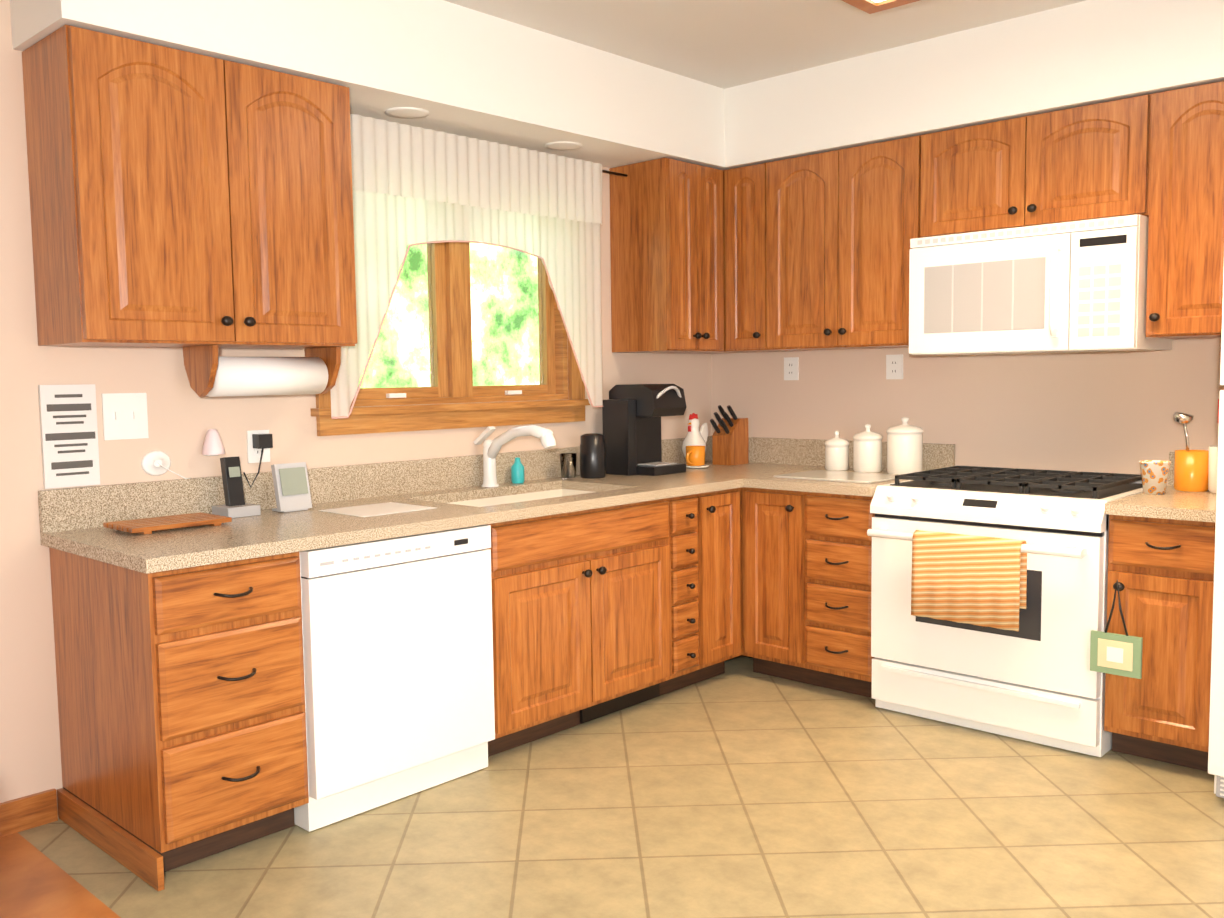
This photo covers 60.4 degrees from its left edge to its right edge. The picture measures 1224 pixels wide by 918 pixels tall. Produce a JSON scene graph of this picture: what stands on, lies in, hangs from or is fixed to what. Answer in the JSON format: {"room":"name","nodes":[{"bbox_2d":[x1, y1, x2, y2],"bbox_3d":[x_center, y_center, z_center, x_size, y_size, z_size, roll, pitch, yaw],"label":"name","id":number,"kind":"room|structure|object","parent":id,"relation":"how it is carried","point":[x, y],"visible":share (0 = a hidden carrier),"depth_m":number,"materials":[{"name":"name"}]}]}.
{"room":"kitchen","nodes":[
{"label":"kitchen","id":0,"kind":"room"},
{"bbox_2d":[0,833,120,917],"bbox_3d":[-1.072,1.397,0.295,5.156,0.060,3.281,3,6,43],"label":"floor","id":1,"kind":"structure","parent":0,"point":[35,882],"depth_m":2.86,"materials":[{"name":"brown wood"}]},
{"bbox_2d":[0,0,711,810],"bbox_3d":[-1.783,-0.206,3.347,0.176,2.800,6.972,3,6,43],"label":"wall","id":2,"kind":"structure","parent":0,"point":[182,416],"depth_m":3.33,"materials":[{"name":"beige paint"}]},
{"bbox_2d":[0,788,57,837],"bbox_3d":[-2.912,1.202,2.079,0.018,0.100,3.398,3,6,43],"label":"baseboard","id":3,"kind":"structure","parent":2,"relation":"attached to","point":[17,815],"depth_m":3.25,"materials":[{"name":"brown wood"}]},
{"bbox_2d":[38,384,99,488],"bbox_3d":[-1.702,-0.073,3.299,0.015,0.320,0.164,3,6,43],"label":"sign","id":4,"kind":"object","parent":2,"relation":"attached to","point":[69,435],"visible":1,"depth_m":3.29,"materials":[{"name":"white paper"}]},
{"bbox_2d":[102,393,148,439],"bbox_3d":[-1.583,-0.139,3.423,0.018,0.150,0.141,3,6,43],"label":"light switch","id":5,"kind":"object","parent":2,"relation":"attached to","point":[125,415],"depth_m":3.42,"materials":[{"name":"white plastic"}]},
{"bbox_2d":[141,451,190,478],"bbox_3d":[-1.494,0.021,3.520,0.154,0.100,0.040,-4,5,-32],"label":"outlet","id":6,"kind":"object","parent":2,"relation":"attached to","point":[155,463],"depth_m":3.50,"materials":[{"name":"white plastic"}]},
{"bbox_2d":[22,25,356,348],"bbox_3d":[-1.310,-0.806,3.381,0.410,0.878,0.902,3,6,43],"label":"upper cabinet","id":7,"kind":"object","parent":2,"relation":"attached to","point":[180,198],"visible":1,"depth_m":3.17,"materials":[{"name":"brown wood"}]},
{"bbox_2d":[183,345,340,396],"bbox_3d":[-1.187,-0.300,3.594,0.211,0.165,0.470,3,6,43],"label":"paper towel","id":8,"kind":"object","parent":7,"relation":"attached to","point":[210,372],"visible":1,"depth_m":3.52,"materials":[{"name":"white paper"}]},
{"bbox_2d":[602,170,627,176],"bbox_3d":[-0.502,-1.283,4.354,0.014,0.012,1.676,3,6,43],"label":"curtain rod","id":9,"kind":"object","parent":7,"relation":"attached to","point":[614,173],"visible":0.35,"depth_m":4.90,"materials":[{"name":"black metal"}]},
{"bbox_2d":[330,114,603,418],"bbox_3d":[-0.531,-0.743,4.303,0.048,1.102,1.436,3,6,43],"label":"sheer curtain","id":10,"kind":"object","parent":9,"relation":"hanging from","point":[412,185],"visible":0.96,"depth_m":4.22,"materials":[{"name":"white fabric"}]},
{"bbox_2d":[202,429,224,455],"bbox_3d":[-1.371,-0.058,3.611,0.077,0.093,0.075,3,6,43],"label":"night light","id":11,"kind":"object","parent":2,"relation":"attached to","point":[213,445],"visible":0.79,"depth_m":3.59,"materials":[{"name":"white plastic"}]},
{"bbox_2d":[243,430,272,487],"bbox_3d":[-1.263,-0.001,3.747,0.057,0.200,0.121,3,6,43],"label":"outlet","id":12,"kind":"object","parent":2,"relation":"attached to","point":[259,442],"depth_m":3.75,"materials":[{"name":"white plastic"}]},
{"bbox_2d":[310,240,589,435],"bbox_3d":[-0.668,-0.684,4.456,0.211,1.100,1.465,3,6,43],"label":"window","id":13,"kind":"structure","parent":2,"relation":"in","point":[448,267],"depth_m":4.45,"materials":[{"name":"brown wood"}]},
{"bbox_2d":[609,158,744,353],"bbox_3d":[0.412,-0.973,5.223,0.410,0.878,0.788,3,6,43],"label":"upper cabinet","id":14,"kind":"object","parent":2,"relation":"attached to","point":[667,248],"visible":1,"depth_m":4.96,"materials":[{"name":"brown wood"}]},
{"bbox_2d":[18,655,1223,917],"bbox_3d":[1.244,1.172,2.771,5.156,0.060,3.515,3,6,43],"label":"floor","id":15,"kind":"structure","parent":0,"point":[738,789],"depth_m":3.15,"materials":[{"name":"tile"}]},
{"bbox_2d":[49,547,308,890],"bbox_3d":[-1.326,0.702,3.222,0.735,0.872,0.449,3,6,43],"label":"base cabinet","id":16,"kind":"object","parent":15,"relation":"on","point":[181,716],"depth_m":2.98,"materials":[{"name":"brown wood"}]},
{"bbox_2d":[38,436,813,573],"bbox_3d":[-0.328,0.168,4.230,0.780,0.333,3.396,3,6,43],"label":"countertop","id":17,"kind":"structure","parent":16,"relation":"on","point":[450,489],"depth_m":3.62,"materials":[{"name":"beige stone"}]},
{"bbox_2d":[103,512,231,533],"bbox_3d":[-1.410,0.205,3.341,0.213,0.022,0.316,3,6,43],"label":"trivet","id":18,"kind":"object","parent":17,"relation":"on","point":[145,526],"visible":1,"depth_m":3.30,"materials":[{"name":"brown wood"}]},
{"bbox_2d":[212,456,260,517],"bbox_3d":[-1.289,0.094,3.596,0.117,0.201,0.117,3,6,43],"label":"cordless phone","id":19,"kind":"object","parent":17,"relation":"on","point":[235,506],"visible":0.92,"depth_m":3.59,"materials":[{"name":"grey plastic"}]},
{"bbox_2d":[271,462,311,511],"bbox_3d":[-1.142,0.098,3.724,0.087,0.168,0.123,3,6,43],"label":"clock","id":20,"kind":"object","parent":17,"relation":"on","point":[291,486],"visible":0.98,"depth_m":3.70,"materials":[{"name":"grey plastic"}]},
{"bbox_2d":[318,502,435,516],"bbox_3d":[-0.827,0.178,3.719,0.281,0.002,0.305,3,6,43],"label":"paper sheet","id":21,"kind":"object","parent":17,"relation":"on","point":[376,509],"visible":1,"depth_m":3.71,"materials":[{"name":"white"}]},
{"bbox_2d":[474,425,555,486],"bbox_3d":[-0.406,-0.011,4.353,0.483,0.267,0.075,3,6,43],"label":"faucet","id":22,"kind":"object","parent":17,"relation":"on","point":[492,448],"visible":1,"depth_m":4.41,"materials":[{"name":"white metal"}]},
{"bbox_2d":[511,457,524,483],"bbox_3d":[-0.411,0.049,4.588,0.059,0.112,0.059,3,6,43],"label":"soap bottle","id":23,"kind":"object","parent":17,"relation":"on","point":[517,472],"visible":1,"depth_m":4.57,"materials":[{"name":"teal plastic"}]},
{"bbox_2d":[559,453,576,479],"bbox_3d":[-0.197,0.033,4.732,0.077,0.115,0.077,3,6,43],"label":"drinking glass","id":24,"kind":"object","parent":17,"relation":"on","point":[568,465],"visible":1,"depth_m":4.70,"materials":[{"name":"clear glass"}]},
{"bbox_2d":[580,433,605,478],"bbox_3d":[-0.088,-0.017,4.794,0.117,0.202,0.117,3,6,43],"label":"coffee grinder","id":25,"kind":"object","parent":17,"relation":"on","point":[592,457],"visible":1,"depth_m":4.75,"materials":[{"name":"black plastic"}]},
{"bbox_2d":[602,384,686,475],"bbox_3d":[0.157,-0.143,4.963,0.305,0.420,0.293,3,6,43],"label":"coffee maker","id":26,"kind":"object","parent":17,"relation":"on","point":[632,414],"visible":0.96,"depth_m":4.90,"materials":[{"name":"black plastic"}]},
{"bbox_2d":[681,413,707,458],"bbox_3d":[0.434,-0.102,5.376,0.126,0.268,0.176,3,6,43],"label":"rooster figurine","id":27,"kind":"object","parent":17,"relation":"on","point":[695,436],"visible":0.75,"depth_m":5.33,"materials":[{"name":"white ceramic"}]},
{"bbox_2d":[686,445,708,467],"bbox_3d":[0.409,-0.010,5.226,0.141,0.108,0.159,3,6,43],"label":"mug","id":28,"kind":"object","parent":17,"relation":"on","point":[695,456],"visible":0.96,"depth_m":5.19,"materials":[{"name":"orange ceramic"}]},
{"bbox_2d":[710,405,748,464],"bbox_3d":[0.593,-0.124,5.399,0.117,0.304,0.204,3,6,43],"label":"knife block","id":29,"kind":"object","parent":17,"relation":"on","point":[729,441],"visible":1,"depth_m":5.37,"materials":[{"name":"brown wood"}]},
{"bbox_2d":[294,525,494,831],"bbox_3d":[-0.915,0.665,3.636,0.728,0.868,0.710,3,6,43],"label":"dishwasher","id":30,"kind":"object","parent":15,"relation":"on","point":[397,632],"visible":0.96,"depth_m":3.35,"materials":[{"name":"white metal"}]},
{"bbox_2d":[488,524,660,756],"bbox_3d":[-0.347,0.699,4.274,0.735,0.687,0.982,3,6,43],"label":"base cabinet","id":31,"kind":"object","parent":15,"relation":"on","point":[576,616],"depth_m":3.95,"materials":[{"name":"brown wood"}]},
{"bbox_2d":[533,491,716,694],"bbox_3d":[0.047,0.569,4.690,0.735,0.872,0.334,3,6,43],"label":"base cabinet","id":32,"kind":"object","parent":15,"relation":"on","point":[685,526],"depth_m":4.41,"materials":[{"name":"brown wood"}]},
{"bbox_2d":[717,488,741,675],"bbox_3d":[0.214,0.553,4.868,0.735,0.872,0.273,3,6,43],"label":"base cabinet","id":33,"kind":"object","parent":15,"relation":"on","point":[729,531],"depth_m":4.66,"materials":[{"name":"brown wood"}]},
{"bbox_2d":[741,487,800,681],"bbox_3d":[0.942,0.540,4.900,0.328,0.872,0.735,3,6,43],"label":"base cabinet","id":34,"kind":"object","parent":15,"relation":"on","point":[770,518],"depth_m":4.63,"materials":[{"name":"brown wood"}]},
{"bbox_2d":[801,492,874,697],"bbox_3d":[1.168,0.554,4.690,0.405,0.872,0.735,3,6,43],"label":"base cabinet","id":35,"kind":"object","parent":15,"relation":"on","point":[806,582],"depth_m":4.41,"materials":[{"name":"brown wood"}]},
{"bbox_2d":[746,439,954,496],"bbox_3d":[1.069,0.030,4.701,0.610,0.169,0.786,3,6,43],"label":"countertop","id":36,"kind":"structure","parent":35,"relation":"on","point":[779,457],"depth_m":4.93,"materials":[{"name":"beige stone"}]},
{"bbox_2d":[824,431,845,470],"bbox_3d":[1.073,-0.042,5.016,0.116,0.187,0.116,2,5,34],"label":"canister","id":37,"kind":"object","parent":36,"relation":"on","point":[835,448],"depth_m":4.97,"materials":[{"name":"white ceramic"}]},
{"bbox_2d":[774,470,897,483],"bbox_3d":[1.017,0.076,4.653,0.480,0.008,0.352,3,6,43],"label":"cutting board","id":38,"kind":"object","parent":36,"relation":"on","point":[845,476],"visible":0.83,"depth_m":4.62,"materials":[{"name":"clear glass"}]},
{"bbox_2d":[846,424,878,472],"bbox_3d":[1.193,-0.053,4.903,0.135,0.222,0.135,2,5,34],"label":"canister","id":39,"kind":"object","parent":36,"relation":"on","point":[865,444],"depth_m":4.85,"materials":[{"name":"white ceramic"}]},
{"bbox_2d":[878,417,922,474],"bbox_3d":[1.330,-0.062,4.775,0.161,0.257,0.161,2,5,34],"label":"canister","id":40,"kind":"object","parent":36,"relation":"on","point":[904,447],"depth_m":4.71,"materials":[{"name":"white ceramic"}]},
{"bbox_2d":[867,466,1142,756],"bbox_3d":[1.588,0.544,4.186,0.885,0.954,0.832,3,6,43],"label":"range","id":41,"kind":"object","parent":15,"relation":"on","point":[1034,679],"visible":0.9,"depth_m":3.91,"materials":[{"name":"white metal"}]},
{"bbox_2d":[911,530,1026,630],"bbox_3d":[1.312,0.441,3.884,0.412,0.323,0.075,3,6,43],"label":"hanging towel","id":42,"kind":"object","parent":41,"relation":"hanging from","point":[973,580],"visible":1,"depth_m":3.85,"materials":[{"name":"orange fabric"}]},
{"bbox_2d":[1104,515,1214,771],"bbox_3d":[2.104,0.609,3.820,0.363,0.872,0.735,3,6,43],"label":"base cabinet","id":43,"kind":"object","parent":15,"relation":"on","point":[1163,569],"depth_m":3.55,"materials":[{"name":"brown wood"}]},
{"bbox_2d":[1090,580,1142,678],"bbox_3d":[1.725,0.575,3.595,0.164,0.328,0.020,3,6,43],"label":"potholder","id":44,"kind":"object","parent":43,"relation":"hanging from","point":[1116,654],"visible":0.94,"depth_m":3.59,"materials":[{"name":"green fabric"}]},
{"bbox_2d":[1105,452,1215,521],"bbox_3d":[2.089,0.089,3.771,0.363,0.169,0.759,3,6,43],"label":"countertop","id":45,"kind":"structure","parent":43,"relation":"on","point":[1174,504],"depth_m":3.59,"materials":[{"name":"beige stone"}]},
{"bbox_2d":[1139,460,1170,493],"bbox_3d":[2.001,0.068,3.877,0.105,0.119,0.106,3,6,43],"label":"paper cup","id":46,"kind":"object","parent":45,"relation":"on","point":[1154,473],"visible":1,"depth_m":3.85,"materials":[{"name":"white paper"}]},
{"bbox_2d":[1173,412,1208,491],"bbox_3d":[2.181,-0.030,3.958,0.125,0.296,0.117,3,6,43],"label":"utensil crock","id":47,"kind":"object","parent":45,"relation":"on","point":[1190,470],"visible":1,"depth_m":3.92,"materials":[{"name":"orange ceramic"}]},
{"bbox_2d":[1208,399,1218,492],"bbox_3d":[2.269,-0.050,3.857,0.141,0.350,0.141,3,6,43],"label":"utensil crock","id":48,"kind":"object","parent":45,"relation":"on","point":[1212,471],"visible":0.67,"depth_m":3.86,"materials":[{"name":"white ceramic"}]},
{"bbox_2d":[1208,266,1223,797],"bbox_3d":[2.476,0.132,3.225,0.920,1.890,0.967,3,6,43],"label":"refrigerator","id":49,"kind":"object","parent":15,"relation":"on","point":[1216,747],"visible":1,"depth_m":3.25,"materials":[{"name":"white metal"}]},
{"bbox_2d":[444,0,1085,88],"bbox_3d":[0.088,-1.521,1.358,5.508,0.080,7.148,3,6,43],"label":"ceiling","id":50,"kind":"structure","parent":0,"point":[724,44],"depth_m":4.14,"materials":[{"name":"white paint"}]},
{"bbox_2d":[10,0,725,169],"bbox_3d":[-0.629,-1.499,4.088,0.393,0.368,3.000,3,6,43],"label":"soffit","id":51,"kind":"structure","parent":50,"relation":"attached to","point":[456,69],"depth_m":3.88,"materials":[{"name":"white paint"}]},
{"bbox_2d":[385,107,429,118],"bbox_3d":[-0.766,-1.299,3.939,0.174,0.005,0.168,3,6,43],"label":"recessed light","id":52,"kind":"object","parent":51,"relation":"attached to","point":[407,112],"depth_m":3.94,"materials":[{"name":"white"}]},
{"bbox_2d":[545,141,581,150],"bbox_3d":[-0.208,-1.353,4.537,0.172,0.005,0.171,3,6,43],"label":"recessed light","id":53,"kind":"object","parent":51,"relation":"attached to","point":[561,145],"depth_m":4.53,"materials":[{"name":"white plastic"}]},
{"bbox_2d":[842,0,919,13],"bbox_3d":[1.204,-1.582,3.018,1.430,0.083,0.715,3,6,43],"label":"ceiling light fixture","id":54,"kind":"object","parent":50,"relation":"attached to","point":[871,6],"visible":1,"depth_m":3.67,"materials":[{"name":"brown wood"}]},
{"bbox_2d":[726,0,1223,169],"bbox_3d":[1.802,-1.537,4.147,3.867,0.368,0.393,3,6,43],"label":"soffit","id":55,"kind":"structure","parent":50,"relation":"attached to","point":[1088,52],"depth_m":4.18,"materials":[{"name":"white paint"}]},
{"bbox_2d":[711,337,1223,485],"bbox_3d":[2.548,-0.312,3.950,5.332,2.800,0.176,3,6,43],"label":"wall","id":56,"kind":"structure","parent":0,"point":[1108,412],"depth_m":4.61,"materials":[{"name":"beige paint"}]},
{"bbox_2d":[723,160,778,351],"bbox_3d":[0.781,-0.973,5.163,0.331,0.878,0.371,3,6,43],"label":"upper cabinet","id":57,"kind":"object","parent":56,"relation":"attached to","point":[751,193],"depth_m":5.02,"materials":[{"name":"brown wood"}]},
{"bbox_2d":[784,357,798,379],"bbox_3d":[0.910,-0.458,5.340,0.084,0.116,0.010,3,6,43],"label":"outlet","id":58,"kind":"object","parent":56,"relation":"attached to","point":[791,364],"depth_m":5.33,"materials":[{"name":"white plastic"}]},
{"bbox_2d":[779,148,850,350],"bbox_3d":[1.020,-0.959,4.940,0.451,0.878,0.371,3,6,43],"label":"upper cabinet","id":59,"kind":"object","parent":56,"relation":"attached to","point":[817,248],"depth_m":4.78,"materials":[{"name":"brown wood"}]},
{"bbox_2d":[851,135,922,348],"bbox_3d":[1.254,-0.945,4.723,0.456,0.878,0.371,3,6,43],"label":"upper cabinet","id":60,"kind":"object","parent":56,"relation":"attached to","point":[887,176],"depth_m":4.55,"materials":[{"name":"brown wood"}]},
{"bbox_2d":[886,354,902,378],"bbox_3d":[1.330,-0.433,4.949,0.084,0.116,0.010,3,6,43],"label":"outlet","id":61,"kind":"object","parent":56,"relation":"attached to","point":[894,363],"depth_m":4.95,"materials":[{"name":"white plastic"}]},
{"bbox_2d":[919,113,1042,237],"bbox_3d":[1.603,-1.146,4.378,0.506,0.434,0.371,3,6,43],"label":"upper cabinet","id":62,"kind":"object","parent":56,"relation":"attached to","point":[987,176],"depth_m":4.23,"materials":[{"name":"brown wood"}]},
{"bbox_2d":[909,215,1171,354],"bbox_3d":[1.698,-0.671,4.227,0.885,0.481,0.525,3,6,43],"label":"microwave","id":63,"kind":"object","parent":62,"relation":"attached to","point":[1072,286],"visible":1,"depth_m":4.03,"materials":[{"name":"white plastic"}]},
{"bbox_2d":[1043,94,1150,224],"bbox_3d":[1.885,-1.129,4.116,0.506,0.434,0.371,3,6,43],"label":"upper cabinet","id":64,"kind":"object","parent":56,"relation":"attached to","point":[1097,157],"depth_m":3.93,"materials":[{"name":"brown wood"}]},
{"bbox_2d":[1146,81,1223,338],"bbox_3d":[2.209,-0.889,3.835,0.372,0.878,0.371,3,6,43],"label":"upper cabinet","id":65,"kind":"object","parent":56,"relation":"attached to","point":[1185,261],"depth_m":3.74,"materials":[{"name":"brown wood"}]},
{"label":"outside","id":66,"kind":"structure","parent":0,"visible":0},
{"bbox_2d":[358,242,539,387],"bbox_3d":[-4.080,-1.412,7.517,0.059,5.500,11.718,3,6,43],"label":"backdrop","id":67,"kind":"structure","parent":66,"point":[499,352],"depth_m":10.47,"materials":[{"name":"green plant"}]}
]}

